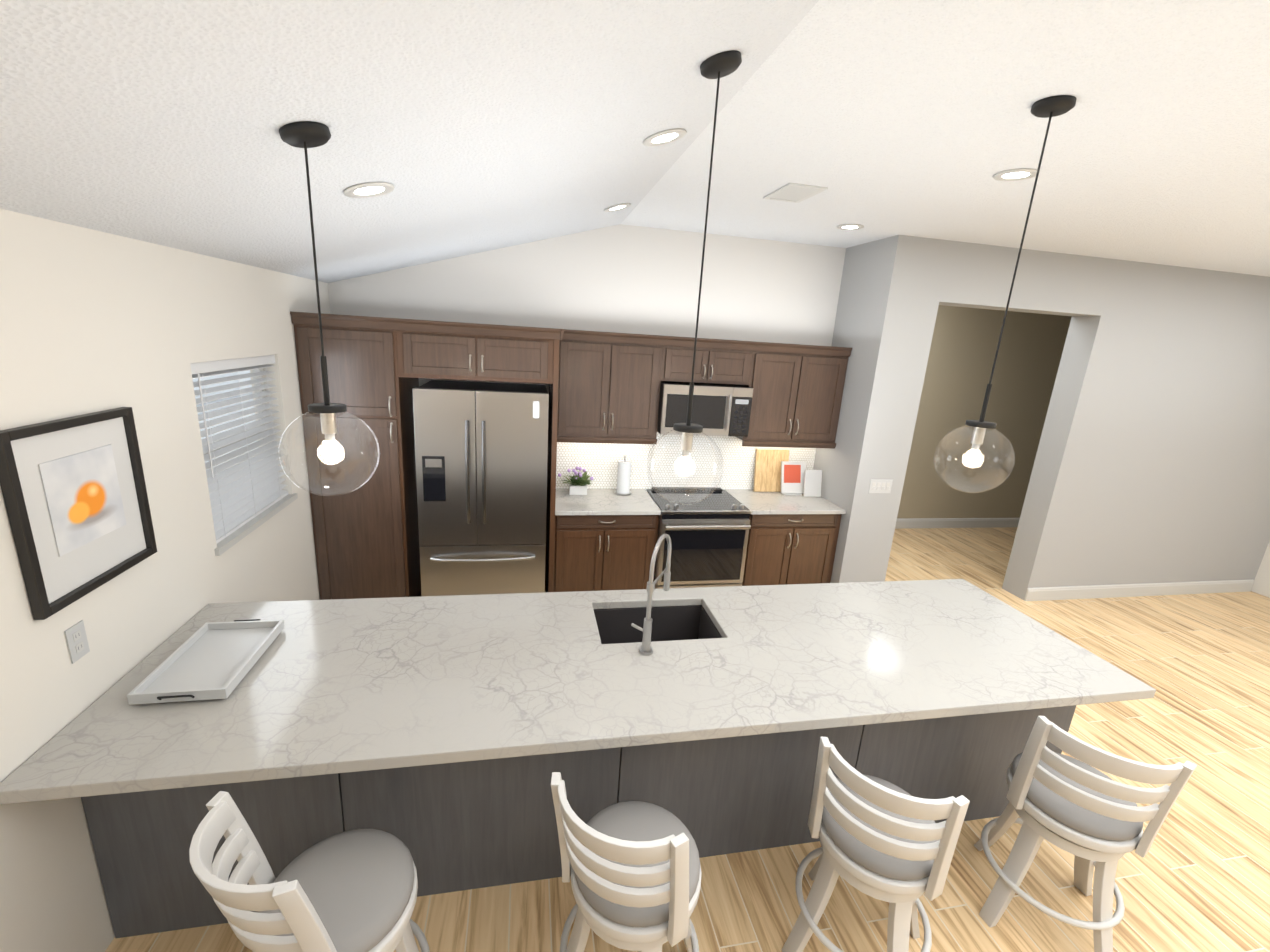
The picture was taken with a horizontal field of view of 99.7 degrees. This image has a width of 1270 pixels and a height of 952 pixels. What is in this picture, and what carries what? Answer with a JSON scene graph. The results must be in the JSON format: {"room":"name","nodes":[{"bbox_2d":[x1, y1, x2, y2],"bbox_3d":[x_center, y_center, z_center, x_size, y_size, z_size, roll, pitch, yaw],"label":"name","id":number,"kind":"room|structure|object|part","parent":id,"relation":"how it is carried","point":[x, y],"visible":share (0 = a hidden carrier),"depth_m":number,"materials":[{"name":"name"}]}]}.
{"room":"kitchen","nodes":[
{"label":"kitchen","id":0,"kind":"room"},
{"bbox_2d":[0,209,329,951],"bbox_3d":[-1.626,0.902,0.141,0.160,2.530,9.140,1,15,-12],"label":"wall","id":1,"kind":"structure","parent":0,"point":[92,321],"depth_m":1.95,"materials":[{"name":"white paint"}]},
{"bbox_2d":[64,620,89,663],"bbox_3d":[-1.875,0.557,1.802,0.007,0.120,0.072,1,15,-12],"label":"wall outlet","id":2,"kind":"object","parent":1,"relation":"attached to","point":[77,641],"visible":1,"depth_m":1.80,"materials":[{"name":"grey plastic"}]},
{"bbox_2d":[0,407,156,619],"bbox_3d":[-1.862,0.092,1.823,0.030,0.583,0.532,1,15,-12],"label":"picture frame","id":3,"kind":"object","parent":1,"relation":"attached to","point":[74,493],"visible":1,"depth_m":1.77,"materials":[{"name":"black"}]},
{"bbox_2d":[37,444,126,556],"bbox_3d":[-1.862,0.072,1.818,0.004,0.304,0.300,1,15,-12],"label":"art","id":4,"kind":"object","parent":3,"relation":"attached to","point":[80,489],"depth_m":1.79},
{"bbox_2d":[193,368,297,555],"bbox_3d":[-2.155,-0.177,2.920,0.150,0.916,0.935,1,15,-12],"label":"window","id":5,"kind":"structure","parent":1,"relation":"in","point":[236,536],"depth_m":2.98,"materials":[{"name":"grey plastic"}]},
{"bbox_2d":[190,355,287,542],"bbox_3d":[-2.140,-0.193,2.918,0.066,0.878,0.877,1,15,-12],"label":"window blinds","id":6,"kind":"object","parent":5,"relation":"attached to","point":[242,491],"visible":0.75,"depth_m":2.88,"materials":[{"name":"white plastic"}]},
{"bbox_2d":[328,224,845,554],"bbox_3d":[-0.317,-0.546,4.759,4.220,3.150,0.140,1,15,-12],"label":"wall","id":7,"kind":"structure","parent":0,"point":[621,278],"depth_m":4.44,"materials":[{"name":"grey paint"}]},
{"bbox_2d":[398,318,485,380],"bbox_3d":[-1.381,-0.944,3.974,0.572,0.385,0.727,1,15,-12],"label":"upper cabinet","id":8,"kind":"object","parent":7,"relation":"attached to","point":[431,349],"depth_m":3.64,"materials":[{"name":"brown wood"}]},
{"bbox_2d":[486,324,557,386],"bbox_3d":[-0.928,-0.939,4.067,0.582,0.385,0.727,1,15,-12],"label":"upper cabinet","id":9,"kind":"object","parent":7,"relation":"attached to","point":[523,354],"depth_m":3.74,"materials":[{"name":"brown wood"}]},
{"bbox_2d":[550,329,621,438],"bbox_3d":[-0.413,-0.766,4.429,0.490,0.840,0.327,1,15,-12],"label":"upper cabinet","id":10,"kind":"object","parent":7,"relation":"attached to","point":[604,387],"depth_m":4.27,"materials":[{"name":"brown wood"}]},
{"bbox_2d":[618,333,665,438],"bbox_3d":[-0.058,-0.762,4.501,0.487,0.840,0.327,1,15,-12],"label":"upper cabinet","id":11,"kind":"object","parent":7,"relation":"attached to","point":[643,355],"depth_m":4.36,"materials":[{"name":"brown wood"}]},
{"bbox_2d":[556,432,815,489],"bbox_3d":[0.506,-0.148,4.953,2.517,0.615,0.010,1,15,-12],"label":"tile backsplash","id":12,"kind":"structure","parent":7,"relation":"attached to","point":[598,462],"depth_m":4.92,"materials":[{"name":"white tile"}]},
{"bbox_2d":[662,336,717,382],"bbox_3d":[0.412,-0.989,4.533,0.442,0.360,0.327,1,15,-12],"label":"upper cabinet","id":13,"kind":"object","parent":7,"relation":"attached to","point":[679,350],"depth_m":4.39,"materials":[{"name":"brown wood"}]},
{"bbox_2d":[657,381,752,436],"bbox_3d":[0.563,-0.583,4.603,0.764,0.408,0.462,1,15,-12],"label":"microwave","id":14,"kind":"object","parent":13,"relation":"attached to","point":[721,409],"visible":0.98,"depth_m":4.43,"materials":[{"name":"grey metal"}]},
{"bbox_2d":[714,339,753,386],"bbox_3d":[0.737,-0.986,4.599,0.442,0.360,0.327,1,15,-12],"label":"upper cabinet","id":15,"kind":"object","parent":7,"relation":"attached to","point":[734,356],"depth_m":4.46,"materials":[{"name":"brown wood"}]},
{"bbox_2d":[735,341,813,442],"bbox_3d":[1.188,-0.749,4.755,0.508,0.840,0.327,1,15,-12],"label":"upper cabinet","id":16,"kind":"object","parent":7,"relation":"attached to","point":[779,372],"depth_m":4.61,"materials":[{"name":"brown wood"}]},
{"bbox_2d":[798,345,851,446],"bbox_3d":[1.562,-0.745,4.831,0.508,0.840,0.327,1,15,-12],"label":"upper cabinet","id":17,"kind":"object","parent":7,"relation":"attached to","point":[828,364],"depth_m":4.70,"materials":[{"name":"brown wood"}]},
{"bbox_2d":[0,0,1269,282],"bbox_3d":[2.959,-0.773,1.213,9.820,0.934,10.900,1,15,-12],"label":"ceiling","id":18,"kind":"structure","parent":0,"point":[468,126],"depth_m":1.72,"materials":[{"name":"white paint"}]},
{"bbox_2d":[279,121,379,495],"bbox_3d":[-0.932,-0.449,1.588,0.276,1.053,0.276,1,15,-12],"label":"pendant light","id":19,"kind":"object","parent":18,"relation":"hanging from","point":[305,135],"visible":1,"depth_m":1.60,"materials":[{"name":"clear glass"},{"name":"black metal"}]},
{"bbox_3d":[-0.957,-0.069,1.688,0.276,0.267,0.276,1,15,-12],"label":"lamp shade","id":20,"kind":"part","parent":19,"relation":"part of","materials":[{"name":"clear glass"}]},
{"bbox_2d":[343,182,394,197],"bbox_3d":[-1.028,-1.106,2.074,0.181,0.057,0.188,1,15,-12],"label":"recessed light","id":21,"kind":"object","parent":18,"relation":"in","point":[369,189],"visible":0.96,"depth_m":2.06,"materials":[{"name":"grey plastic"}]},
{"bbox_2d":[604,203,630,211],"bbox_3d":[-0.116,-1.782,3.556,0.181,0.056,0.188,1,15,-12],"label":"recessed light","id":22,"kind":"object","parent":18,"relation":"in","point":[617,207],"visible":1,"depth_m":3.54,"materials":[{"name":"grey plastic"}]},
{"bbox_2d":[643,128,686,146],"bbox_3d":[0.124,-1.415,2.242,0.181,0.057,0.188,1,15,-12],"label":"recessed light","id":23,"kind":"object","parent":18,"relation":"in","point":[665,137],"visible":1,"depth_m":2.23,"materials":[{"name":"grey plastic"}]},
{"bbox_2d":[646,50,741,504],"bbox_3d":[0.213,-0.581,1.782,0.276,1.409,0.276,1,15,-12],"label":"pendant light","id":24,"kind":"object","parent":18,"relation":"hanging from","point":[718,66],"visible":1,"depth_m":1.81,"materials":[{"name":"black"}]},
{"bbox_3d":[0.178,-0.029,1.926,0.276,0.267,0.276,1,15,-12],"label":"lamp shade","id":25,"kind":"part","parent":24,"relation":"part of","materials":[{"name":"clear glass"}]},
{"bbox_2d":[763,183,827,202],"bbox_3d":[0.924,-1.640,3.109,0.230,0.009,0.345,1,15,-12],"label":"ceiling vent","id":26,"kind":"object","parent":18,"relation":"in","point":[793,192],"visible":0.98,"depth_m":3.09,"materials":[{"name":"grey metal"}]},
{"bbox_2d":[837,224,863,229],"bbox_3d":[1.557,-1.801,3.879,0.188,0.010,0.188,1,15,-12],"label":"recessed light","id":27,"kind":"object","parent":18,"relation":"in","point":[850,226],"visible":0.98,"depth_m":3.86,"materials":[{"name":"grey plastic"}]},
{"bbox_2d":[934,95,1076,492],"bbox_3d":[1.392,-0.607,2.011,0.276,1.390,0.276,1,15,-12],"label":"pendant light","id":28,"kind":"object","parent":18,"relation":"hanging from","point":[1051,106],"visible":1,"depth_m":2.04,"materials":[{"name":"clear glass"},{"name":"matte black metal"}]},
{"bbox_3d":[1.357,-0.065,2.153,0.276,0.267,0.276,1,15,-12],"label":"lamp shade","id":29,"kind":"part","parent":28,"relation":"part of","materials":[{"name":"clear glass"}]},
{"bbox_2d":[993,168,1039,180],"bbox_3d":[1.823,-1.440,2.566,0.188,0.010,0.188,1,15,-12],"label":"recessed light","id":30,"kind":"object","parent":18,"relation":"in","point":[1019,174],"visible":0.98,"depth_m":2.56,"materials":[{"name":"grey plastic"}]},
{"bbox_2d":[105,527,1269,951],"bbox_3d":[2.779,2.049,1.953,9.820,0.060,10.900,1,15,-12],"label":"floor","id":31,"kind":"structure","parent":0,"point":[1197,879],"depth_m":2.52,"materials":[{"name":"brown wood"}]},
{"bbox_2d":[189,791,429,951],"bbox_3d":[-0.896,1.356,1.629,0.589,0.990,0.588,1,15,-12],"label":"bar stool","id":32,"kind":"object","parent":31,"relation":"on","point":[356,890],"visible":1,"depth_m":1.51,"materials":[{"name":"white painted wood"},{"name":"grey upholstery fabric"},{"name":"metal"}]},
{"bbox_2d":[290,311,421,599],"bbox_3d":[-2.022,-0.033,4.096,0.617,2.284,0.727,1,15,-12],"label":"tall cabinet","id":33,"kind":"object","parent":31,"relation":"on","point":[366,538],"depth_m":3.74,"materials":[{"name":"brown wood"}]},
{"bbox_2d":[413,380,548,595],"bbox_3d":[-1.175,0.213,4.251,0.906,1.835,0.830,1,15,-12],"label":"refrigerator","id":34,"kind":"object","parent":31,"relation":"on","point":[481,449],"visible":0.9,"depth_m":3.88,"materials":[{"name":"grey metal"}]},
{"bbox_2d":[81,605,1075,937],"bbox_3d":[0.063,1.208,2.654,4.154,0.874,0.782,1,15,-12],"label":"base cabinet","id":35,"kind":"object","parent":31,"relation":"on","point":[467,825],"visible":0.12,"depth_m":2.21,"materials":[{"name":"grey wood"}]},
{"bbox_2d":[0,579,1155,803],"bbox_3d":[0.124,0.789,2.447,4.182,0.044,1.100,1,15,-12],"label":"countertop","id":36,"kind":"structure","parent":35,"relation":"on","point":[338,685],"depth_m":2.18,"materials":[{"name":"stone"}]},
{"bbox_2d":[127,619,284,704],"bbox_3d":[-1.646,0.716,2.103,0.300,0.052,0.520,1,15,-12],"label":"tray","id":37,"kind":"object","parent":36,"relation":"on","point":[212,660],"visible":1,"depth_m":2.07,"materials":[{"name":"white"}]},
{"bbox_2d":[631,534,671,655],"bbox_3d":[0.083,0.509,2.402,0.208,0.514,0.237,1,15,-12],"label":"faucet","id":38,"kind":"object","parent":36,"relation":"on","point":[645,649],"visible":1,"depth_m":2.34,"materials":[{"name":"silver metal"}]},
{"bbox_2d":[546,491,613,591],"bbox_3d":[-0.488,0.648,4.655,0.463,0.875,0.607,1,15,-12],"label":"base cabinet","id":39,"kind":"object","parent":31,"relation":"on","point":[581,546],"depth_m":4.34,"materials":[{"name":"brown wood"}]},
{"bbox_2d":[555,488,845,514],"bbox_3d":[0.549,0.222,4.720,2.517,0.035,0.634,1,15,-12],"label":"countertop","id":40,"kind":"structure","parent":39,"relation":"on","point":[611,502],"depth_m":4.60,"materials":[{"name":"stone"}]},
{"bbox_2d":[558,466,593,494],"bbox_3d":[-0.503,0.041,4.627,0.322,0.232,0.270,1,15,-12],"label":"potted plant","id":41,"kind":"object","parent":40,"relation":"on","point":[579,482],"visible":1,"depth_m":4.62,"materials":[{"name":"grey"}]},
{"bbox_2d":[614,455,630,495],"bbox_3d":[-0.097,-0.013,4.707,0.150,0.345,0.150,1,15,-12],"label":"paper towel holder","id":42,"kind":"object","parent":40,"relation":"on","point":[623,477],"visible":0.98,"depth_m":4.67,"materials":[{"name":"white paper"}]},
{"bbox_2d":[753,449,788,491],"bbox_3d":[1.292,-0.051,5.076,0.329,0.400,0.085,1,15,-12],"label":"cutting board","id":43,"kind":"object","parent":40,"relation":"on","point":[767,474],"visible":0.83,"depth_m":5.06,"materials":[{"name":"beige wood"}]},
{"bbox_2d":[781,461,805,494],"bbox_3d":[1.488,0.020,5.040,0.240,0.307,0.092,1,15,-12],"label":"cookbook","id":44,"kind":"object","parent":40,"relation":"on","point":[792,477],"visible":0.94,"depth_m":5.03,"materials":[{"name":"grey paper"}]},
{"bbox_2d":[804,470,821,496],"bbox_3d":[1.663,0.068,5.007,0.170,0.248,0.058,1,15,-12],"label":"cookbook","id":45,"kind":"object","parent":40,"relation":"on","point":[812,482],"visible":1,"depth_m":5.00,"materials":[{"name":"grey paper"}]},
{"bbox_2d":[551,772,701,951],"bbox_3d":[0.000,1.368,1.802,0.585,0.990,0.589,1,15,-12],"label":"bar stool","id":46,"kind":"object","parent":31,"relation":"on","point":[633,868],"visible":1,"depth_m":1.58,"materials":[{"name":"paint"},{"name":"fabric"}]},
{"bbox_2d":[610,515,658,589],"bbox_3d":[-0.133,0.651,4.727,0.514,0.875,0.607,1,15,-12],"label":"base cabinet","id":47,"kind":"object","parent":31,"relation":"on","point":[635,536],"depth_m":4.43,"materials":[{"name":"brown wood"}]},
{"bbox_2d":[646,487,751,588],"bbox_3d":[0.516,0.641,4.772,0.764,0.952,0.710,1,15,-12],"label":"range oven","id":48,"kind":"object","parent":31,"relation":"on","point":[708,535],"visible":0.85,"depth_m":4.48,"materials":[{"name":"silver metal"}]},
{"bbox_2d":[742,514,805,585],"bbox_3d":[1.124,0.664,4.983,0.503,0.875,0.607,1,15,-12],"label":"base cabinet","id":49,"kind":"object","parent":31,"relation":"on","point":[774,543],"depth_m":4.68,"materials":[{"name":"brown wood"}]},
{"bbox_2d":[794,514,841,583],"bbox_3d":[1.498,0.668,5.059,0.513,0.875,0.607,1,15,-12],"label":"base cabinet","id":50,"kind":"object","parent":31,"relation":"on","point":[820,532],"depth_m":4.77,"materials":[{"name":"brown wood"}]},
{"bbox_2d":[782,737,969,951],"bbox_3d":[0.887,1.375,1.992,0.588,0.990,0.589,1,15,-12],"label":"bar stool","id":51,"kind":"object","parent":31,"relation":"on","point":[893,845],"visible":1,"depth_m":1.80,"materials":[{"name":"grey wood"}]},
{"bbox_2d":[974,716,1196,951],"bbox_3d":[1.767,1.378,2.191,0.587,0.990,0.590,1,15,-12],"label":"bar stool","id":52,"kind":"object","parent":31,"relation":"on","point":[1085,812],"visible":1,"depth_m":2.03,"materials":[{"name":"white painted wood"},{"name":"grey upholstery fabric"}]},
{"bbox_2d":[813,241,872,502],"bbox_3d":[1.831,-0.520,4.964,0.070,3.260,0.582,1,15,-12],"label":"wall","id":53,"kind":"structure","parent":0,"point":[855,274],"depth_m":4.69,"materials":[{"name":"grey paint"}]},
{"bbox_2d":[897,305,1071,518],"bbox_3d":[3.959,-0.889,6.886,5.000,3.260,0.120,1,15,-12],"label":"wall","id":54,"kind":"structure","parent":0,"point":[963,349],"depth_m":6.92,"materials":[{"name":"beige paint"}]},
{"bbox_2d":[895,518,1019,528],"bbox_3d":[4.425,0.643,7.328,3.840,0.135,0.016,1,15,-12],"label":"baseboard","id":55,"kind":"structure","parent":54,"relation":"attached to","point":[911,522],"depth_m":7.31,"materials":[{"name":"grey wood"}]},
{"bbox_2d":[830,235,1269,599],"bbox_3d":[4.328,-0.383,5.047,5.000,3.260,0.260,1,15,-12],"label":"wall","id":56,"kind":"structure","parent":0,"point":[1151,462],"depth_m":4.85,"materials":[{"name":"grey paint"}]},
{"bbox_2d":[868,480,892,492],"bbox_3d":[2.100,0.089,4.587,0.211,0.108,0.010,1,15,-12],"label":"switch plate","id":57,"kind":"object","parent":56,"relation":"attached to","point":[880,486],"visible":1,"depth_m":4.58,"materials":[{"name":"grey plastic"}]},
{"bbox_2d":[1024,579,1253,600],"bbox_3d":[5.253,1.171,5.514,2.930,0.135,0.016,1,15,-12],"label":"baseboard","id":58,"kind":"structure","parent":56,"relation":"attached to","point":[1101,591],"depth_m":5.48,"materials":[{"name":"grey wood"}]},
{"bbox_2d":[1251,541,1269,597],"bbox_3d":[7.456,0.478,2.523,0.140,3.260,10.420,1,15,-12],"label":"wall","id":59,"kind":"structure","parent":0,"point":[1261,585],"depth_m":5.72,"materials":[{"name":"white paint"}]},
{"label":"outside","id":60,"kind":"structure","parent":0,"visible":0},
{"bbox_2d":[193,370,256,474],"bbox_3d":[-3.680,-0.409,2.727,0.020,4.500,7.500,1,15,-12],"label":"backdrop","id":61,"kind":"structure","parent":60,"point":[218,384],"depth_m":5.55,"materials":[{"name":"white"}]}
]}

